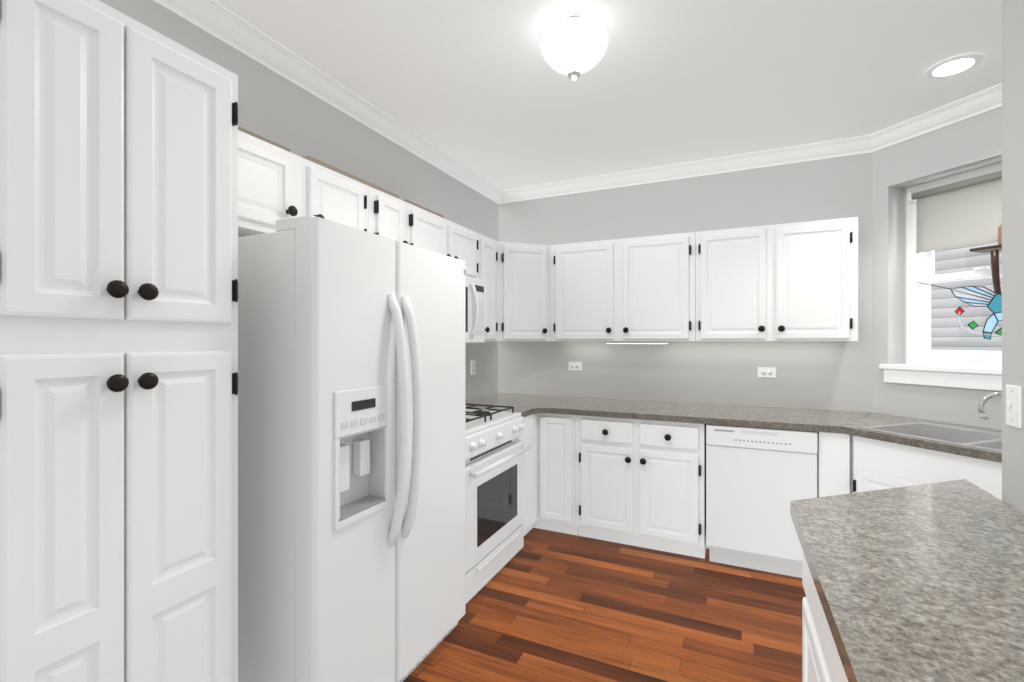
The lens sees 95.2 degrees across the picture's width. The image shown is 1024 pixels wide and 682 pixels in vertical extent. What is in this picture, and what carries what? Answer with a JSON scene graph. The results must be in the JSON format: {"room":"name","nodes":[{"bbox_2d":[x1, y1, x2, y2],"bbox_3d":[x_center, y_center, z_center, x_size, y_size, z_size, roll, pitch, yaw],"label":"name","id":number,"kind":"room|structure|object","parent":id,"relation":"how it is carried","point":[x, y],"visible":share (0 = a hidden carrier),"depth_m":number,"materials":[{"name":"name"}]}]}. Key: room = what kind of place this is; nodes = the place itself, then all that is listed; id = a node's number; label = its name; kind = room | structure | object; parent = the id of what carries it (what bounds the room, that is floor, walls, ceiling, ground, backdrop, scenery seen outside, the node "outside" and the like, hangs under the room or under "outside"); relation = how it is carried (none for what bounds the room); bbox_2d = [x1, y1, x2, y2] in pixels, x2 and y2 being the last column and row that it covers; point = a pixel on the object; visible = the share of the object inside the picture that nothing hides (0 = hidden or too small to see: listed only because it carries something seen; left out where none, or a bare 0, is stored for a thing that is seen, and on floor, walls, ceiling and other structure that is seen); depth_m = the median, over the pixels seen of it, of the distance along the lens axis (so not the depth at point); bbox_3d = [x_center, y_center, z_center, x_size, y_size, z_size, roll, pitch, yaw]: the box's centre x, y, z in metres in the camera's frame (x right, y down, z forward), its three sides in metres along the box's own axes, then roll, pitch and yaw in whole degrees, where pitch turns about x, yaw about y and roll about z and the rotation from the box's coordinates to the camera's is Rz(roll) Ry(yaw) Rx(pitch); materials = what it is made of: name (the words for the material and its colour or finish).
{"room":"kitchen","nodes":[
{"label":"kitchen","id":0,"kind":"room"},
{"bbox_2d":[99,0,497,399],"bbox_3d":[-1.334,0.025,1.836,0.150,2.720,5.700,0,0,25],"label":"wall","id":1,"kind":"structure","parent":0,"point":[282,111],"depth_m":2.49,"materials":[{"name":"grey paint"}]},
{"bbox_2d":[238,130,305,236],"bbox_3d":[-1.103,-0.589,1.774,0.316,0.347,0.468,0,0,25],"label":"upper cabinet","id":2,"kind":"object","parent":1,"relation":"attached to","point":[275,183],"depth_m":1.78,"materials":[{"name":"white paint"}]},
{"bbox_2d":[238,126,290,151],"bbox_3d":[-1.119,-0.776,1.785,0.258,0.027,0.430,0,0,25],"label":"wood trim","id":3,"kind":"structure","parent":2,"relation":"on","point":[239,128],"depth_m":1.81,"materials":[{"name":"brown wood"}]},
{"bbox_2d":[306,159,377,234],"bbox_3d":[-0.917,-0.589,2.172,0.316,0.347,0.411,0,0,25],"label":"upper cabinet","id":4,"kind":"object","parent":1,"relation":"attached to","point":[331,195],"depth_m":2.11,"materials":[{"name":"white paint"}]},
{"bbox_2d":[302,156,398,198],"bbox_3d":[-0.862,-0.779,2.338,0.258,0.033,0.610,0,0,25],"label":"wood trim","id":5,"kind":"structure","parent":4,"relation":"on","point":[326,165],"depth_m":2.22,"materials":[{"name":"brown wood"}]},
{"bbox_2d":[378,190,413,245],"bbox_3d":[-0.769,-0.589,2.490,0.316,0.347,0.291,0,0,25],"label":"upper cabinet","id":6,"kind":"object","parent":1,"relation":"attached to","point":[395,215],"depth_m":2.46,"materials":[{"name":"white paint"}]},
{"bbox_2d":[414,206,481,279],"bbox_3d":[-0.541,-0.589,2.978,0.316,0.347,0.786,0,0,25],"label":"upper cabinet","id":7,"kind":"object","parent":1,"relation":"attached to","point":[432,232],"depth_m":2.94,"materials":[{"name":"white paint"}]},
{"bbox_2d":[403,199,443,217],"bbox_3d":[-0.627,-0.777,2.841,0.258,0.029,0.380,0,0,25],"label":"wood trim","id":8,"kind":"structure","parent":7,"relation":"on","point":[405,200],"depth_m":2.76,"materials":[{"name":"brown wood"}]},
{"bbox_2d":[465,276,484,342],"bbox_3d":[-0.497,-0.200,2.909,0.454,0.424,0.758,0,0,25],"label":"microwave","id":9,"kind":"object","parent":7,"relation":"attached to","point":[474,310],"visible":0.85,"depth_m":3.01,"materials":[{"name":"white"}]},
{"bbox_2d":[471,360,475,374],"bbox_3d":[-0.317,0.217,3.829,0.008,0.116,0.072,0,0,25],"label":"electrical outlet","id":10,"kind":"object","parent":1,"relation":"attached to","point":[473,367],"visible":1,"depth_m":3.83,"materials":[{"name":"white plastic"}]},
{"bbox_2d":[482,235,497,340],"bbox_3d":[-0.306,-0.381,3.482,0.316,0.762,0.322,0,0,25],"label":"upper cabinet","id":11,"kind":"object","parent":1,"relation":"attached to","point":[489,252],"depth_m":3.44,"materials":[{"name":"white paint"}]},
{"bbox_2d":[153,0,1001,203],"bbox_3d":[0.433,-1.289,1.012,3.750,0.092,5.400,0,0,25],"label":"crown molding","id":12,"kind":"structure","parent":1,"relation":"attached to","point":[217,20],"depth_m":2.87,"materials":[{"name":"white wood"}]},
{"bbox_2d":[403,528,805,681],"bbox_3d":[0.697,1.425,1.164,4.700,0.080,6.500,0,0,25],"label":"floor","id":13,"kind":"structure","parent":0,"point":[542,605],"depth_m":2.31,"materials":[{"name":"brown wood"}]},
{"bbox_2d":[0,0,237,681],"bbox_3d":[-1.171,0.302,1.227,0.655,2.165,0.575,0,0,25],"label":"pantry cabinet","id":14,"kind":"object","parent":13,"relation":"on","point":[118,346],"visible":1,"depth_m":1.08,"materials":[{"name":"white paint"}]},
{"bbox_2d":[238,215,465,681],"bbox_3d":[-0.703,0.489,1.983,0.810,1.789,0.910,0,0,25],"label":"refrigerator","id":15,"kind":"object","parent":13,"relation":"on","point":[351,454],"visible":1,"depth_m":1.58,"materials":[{"name":"white metal"}]},
{"bbox_2d":[465,403,531,604],"bbox_3d":[-0.362,0.900,2.833,0.744,0.969,0.760,0,0,25],"label":"gas range","id":16,"kind":"object","parent":13,"relation":"on","point":[495,448],"visible":0.48,"depth_m":2.65,"materials":[{"name":"white metal"}]},
{"bbox_2d":[519,413,538,535],"bbox_3d":[-0.178,0.947,3.359,0.652,0.876,0.340,0,0,25],"label":"base cabinet","id":17,"kind":"object","parent":13,"relation":"on","point":[530,436],"depth_m":3.26,"materials":[{"name":"white paint"}]},
{"bbox_2d":[539,413,578,535],"bbox_3d":[0.462,0.947,3.601,0.269,0.876,0.676,0,0,25],"label":"base cabinet","id":18,"kind":"object","parent":13,"relation":"on","point":[558,433],"depth_m":3.30,"materials":[{"name":"white paint"}]},
{"bbox_2d":[579,415,705,558],"bbox_3d":[0.957,0.947,3.370,0.824,0.876,0.676,0,0,25],"label":"base cabinet","id":19,"kind":"object","parent":13,"relation":"on","point":[637,482],"depth_m":3.05,"materials":[{"name":"white paint"}]},
{"bbox_2d":[465,393,1001,462],"bbox_3d":[1.259,0.490,2.787,3.740,0.038,1.478,0,0,25],"label":"countertop","id":20,"kind":"structure","parent":19,"relation":"on","point":[815,420],"depth_m":3.00,"materials":[{"name":"stone"}]},
{"bbox_2d":[859,422,1001,451],"bbox_3d":[2.266,0.561,2.225,0.531,0.189,0.836,0,0,-20],"label":"sink","id":21,"kind":"object","parent":20,"relation":"in","point":[981,439],"visible":0.23,"depth_m":2.48,"materials":[{"name":"silver metal"}]},
{"bbox_2d":[978,392,1001,419],"bbox_3d":[2.454,0.358,2.281,0.251,0.216,0.085,0,0,25],"label":"faucet","id":22,"kind":"object","parent":20,"relation":"on","point":[981,405],"visible":0.42,"depth_m":2.34,"materials":[{"name":"silver metal"}]},
{"bbox_2d":[706,424,817,577],"bbox_3d":[1.596,0.950,3.053,0.580,0.870,0.676,0,0,25],"label":"dishwasher","id":23,"kind":"object","parent":13,"relation":"on","point":[758,480],"visible":0.96,"depth_m":2.77,"materials":[{"name":"white metal"}]},
{"bbox_2d":[802,550,837,681],"bbox_3d":[0.931,0.947,0.923,0.545,0.876,0.580,0,0,25],"label":"base cabinet","id":24,"kind":"object","parent":13,"relation":"on","point":[821,661],"depth_m":1.11,"materials":[{"name":"white paint"}]},
{"bbox_2d":[790,479,1023,681],"bbox_3d":[0.512,0.490,0.048,0.567,0.038,3.680,0,0,25],"label":"countertop","id":25,"kind":"structure","parent":24,"relation":"on","point":[920,583],"depth_m":0.92,"materials":[{"name":"stone"}]},
{"bbox_2d":[817,432,849,497],"bbox_3d":[1.855,0.947,2.650,0.210,0.876,0.130,0,0,25],"label":"base cabinet","id":26,"kind":"object","parent":13,"relation":"on","point":[833,466],"depth_m":2.62,"materials":[{"name":"white paint"}]},
{"bbox_2d":[838,653,847,681],"bbox_3d":[0.682,0.947,0.388,0.545,0.876,0.600,0,0,25],"label":"base cabinet","id":27,"kind":"object","parent":13,"relation":"on","point":[842,677],"depth_m":0.84,"materials":[{"name":"white paint"}]},
{"bbox_2d":[850,435,1001,499],"bbox_3d":[2.327,0.947,2.165,0.714,0.876,1.085,0,0,-20],"label":"base cabinet","id":28,"kind":"object","parent":13,"relation":"on","point":[877,464],"visible":0.19,"depth_m":2.30,"materials":[{"name":"white paint"}]},
{"bbox_2d":[215,0,1001,189],"bbox_3d":[0.697,-1.375,1.164,4.700,0.080,6.500,0,0,25],"label":"ceiling","id":29,"kind":"structure","parent":0,"point":[483,89],"depth_m":2.32,"materials":[{"name":"paint"}]},
{"bbox_2d":[539,16,609,80],"bbox_3d":[0.263,-1.219,1.985,0.300,0.232,0.300,0,0,25],"label":"ceiling light fixture","id":30,"kind":"object","parent":29,"relation":"attached to","point":[573,48],"visible":1,"depth_m":1.90,"materials":[{"name":"white glass"}]},
{"bbox_2d":[924,53,983,78],"bbox_3d":[2.139,-1.329,2.268,0.212,0.012,0.212,0,0,25],"label":"recessed light","id":31,"kind":"object","parent":29,"relation":"in","point":[954,65],"visible":0.98,"depth_m":2.26,"materials":[{"name":"white"}]},
{"bbox_2d":[498,153,871,411],"bbox_3d":[1.166,0.025,3.732,2.780,2.720,0.150,0,0,25],"label":"wall","id":32,"kind":"structure","parent":0,"point":[828,375],"depth_m":3.51,"materials":[{"name":"grey paint"}]},
{"bbox_2d":[497,241,549,340],"bbox_3d":[0.026,-0.381,3.843,0.613,0.762,0.607,0,0,25],"label":"upper cabinet","id":33,"kind":"object","parent":32,"relation":"attached to","point":[523,291],"visible":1,"depth_m":3.63,"materials":[{"name":"white paint"}]},
{"bbox_2d":[568,362,581,370],"bbox_3d":[0.531,0.213,3.940,0.116,0.072,0.008,0,0,25],"label":"electrical outlet","id":34,"kind":"object","parent":32,"relation":"attached to","point":[574,366],"visible":1,"depth_m":3.94,"materials":[{"name":"white plastic"}]},
{"bbox_2d":[550,217,857,343],"bbox_3d":[1.264,-0.369,3.404,2.010,0.786,0.355,0,0,25],"label":"upper cabinet","id":35,"kind":"object","parent":32,"relation":"attached to","point":[797,281],"visible":1,"depth_m":3.21,"materials":[{"name":"white paint"}]},
{"bbox_2d":[758,367,775,377],"bbox_3d":[1.819,0.226,3.340,0.116,0.072,0.008,0,0,25],"label":"electrical outlet","id":36,"kind":"object","parent":32,"relation":"attached to","point":[766,372],"visible":1,"depth_m":3.34,"materials":[{"name":"white plastic"}]},
{"bbox_2d":[872,107,1001,429],"bbox_3d":[2.757,0.025,2.478,0.300,2.720,1.640,0,0,-20],"label":"wall","id":37,"kind":"structure","parent":0,"point":[969,144],"depth_m":2.90,"materials":[{"name":"grey paint"}]},
{"bbox_2d":[879,162,1001,390],"bbox_3d":[2.645,-0.362,2.674,0.295,1.255,0.835,0,0,-20],"label":"window","id":38,"kind":"structure","parent":37,"relation":"in","point":[924,364],"depth_m":2.90,"materials":[{"name":"white wood"}]},
{"bbox_2d":[908,170,1001,252],"bbox_3d":[2.649,-0.748,2.676,0.048,0.384,0.643,0,0,-20],"label":"roller blind","id":39,"kind":"object","parent":38,"relation":"attached to","point":[967,212],"visible":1,"depth_m":2.75,"materials":[{"name":"fabric"}]},
{"bbox_2d":[918,282,1001,339],"bbox_3d":[2.607,-0.190,2.655,0.324,0.367,0.541,0,0,25],"label":"stained glass hummingbird","id":40,"kind":"object","parent":38,"relation":"hanging from","point":[981,296],"visible":0.79,"depth_m":2.54,"materials":[{"name":"multicoloured"}]},
{"bbox_2d":[970,244,1001,293],"bbox_3d":[2.675,-0.370,2.501,0.132,0.460,0.302,0,0,-20],"label":"wall-mounted shelf","id":41,"kind":"object","parent":38,"relation":"attached to","point":[994,250],"visible":0.6,"depth_m":2.53,"materials":[{"name":"brown wood"}]},
{"bbox_2d":[996,221,1001,244],"bbox_3d":[2.667,-0.584,2.520,0.080,0.135,0.080,0,0,25],"label":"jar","id":42,"kind":"object","parent":41,"relation":"on","point":[999,235],"visible":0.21,"depth_m":2.53,"materials":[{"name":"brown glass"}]},
{"bbox_2d":[1002,0,1023,512],"bbox_3d":[1.326,0.025,-0.552,1.410,2.720,3.620,0,0,25],"label":"wall","id":43,"kind":"structure","parent":0,"point":[1012,231],"depth_m":1.33,"materials":[{"name":"grey paint"}]},
{"bbox_2d":[1006,385,1021,427],"bbox_3d":[1.414,0.184,1.326,0.017,0.116,0.072,0,0,25],"label":"light switch","id":44,"kind":"object","parent":43,"relation":"attached to","point":[1013,406],"visible":1,"depth_m":1.31,"materials":[{"name":"white plastic"}]},
{"label":"outside","id":45,"kind":"structure","parent":0,"visible":0},
{"bbox_2d":[931,241,1001,350],"bbox_3d":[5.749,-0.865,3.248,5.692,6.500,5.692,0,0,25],"label":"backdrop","id":46,"kind":"structure","parent":45,"point":[940,310],"depth_m":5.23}
]}

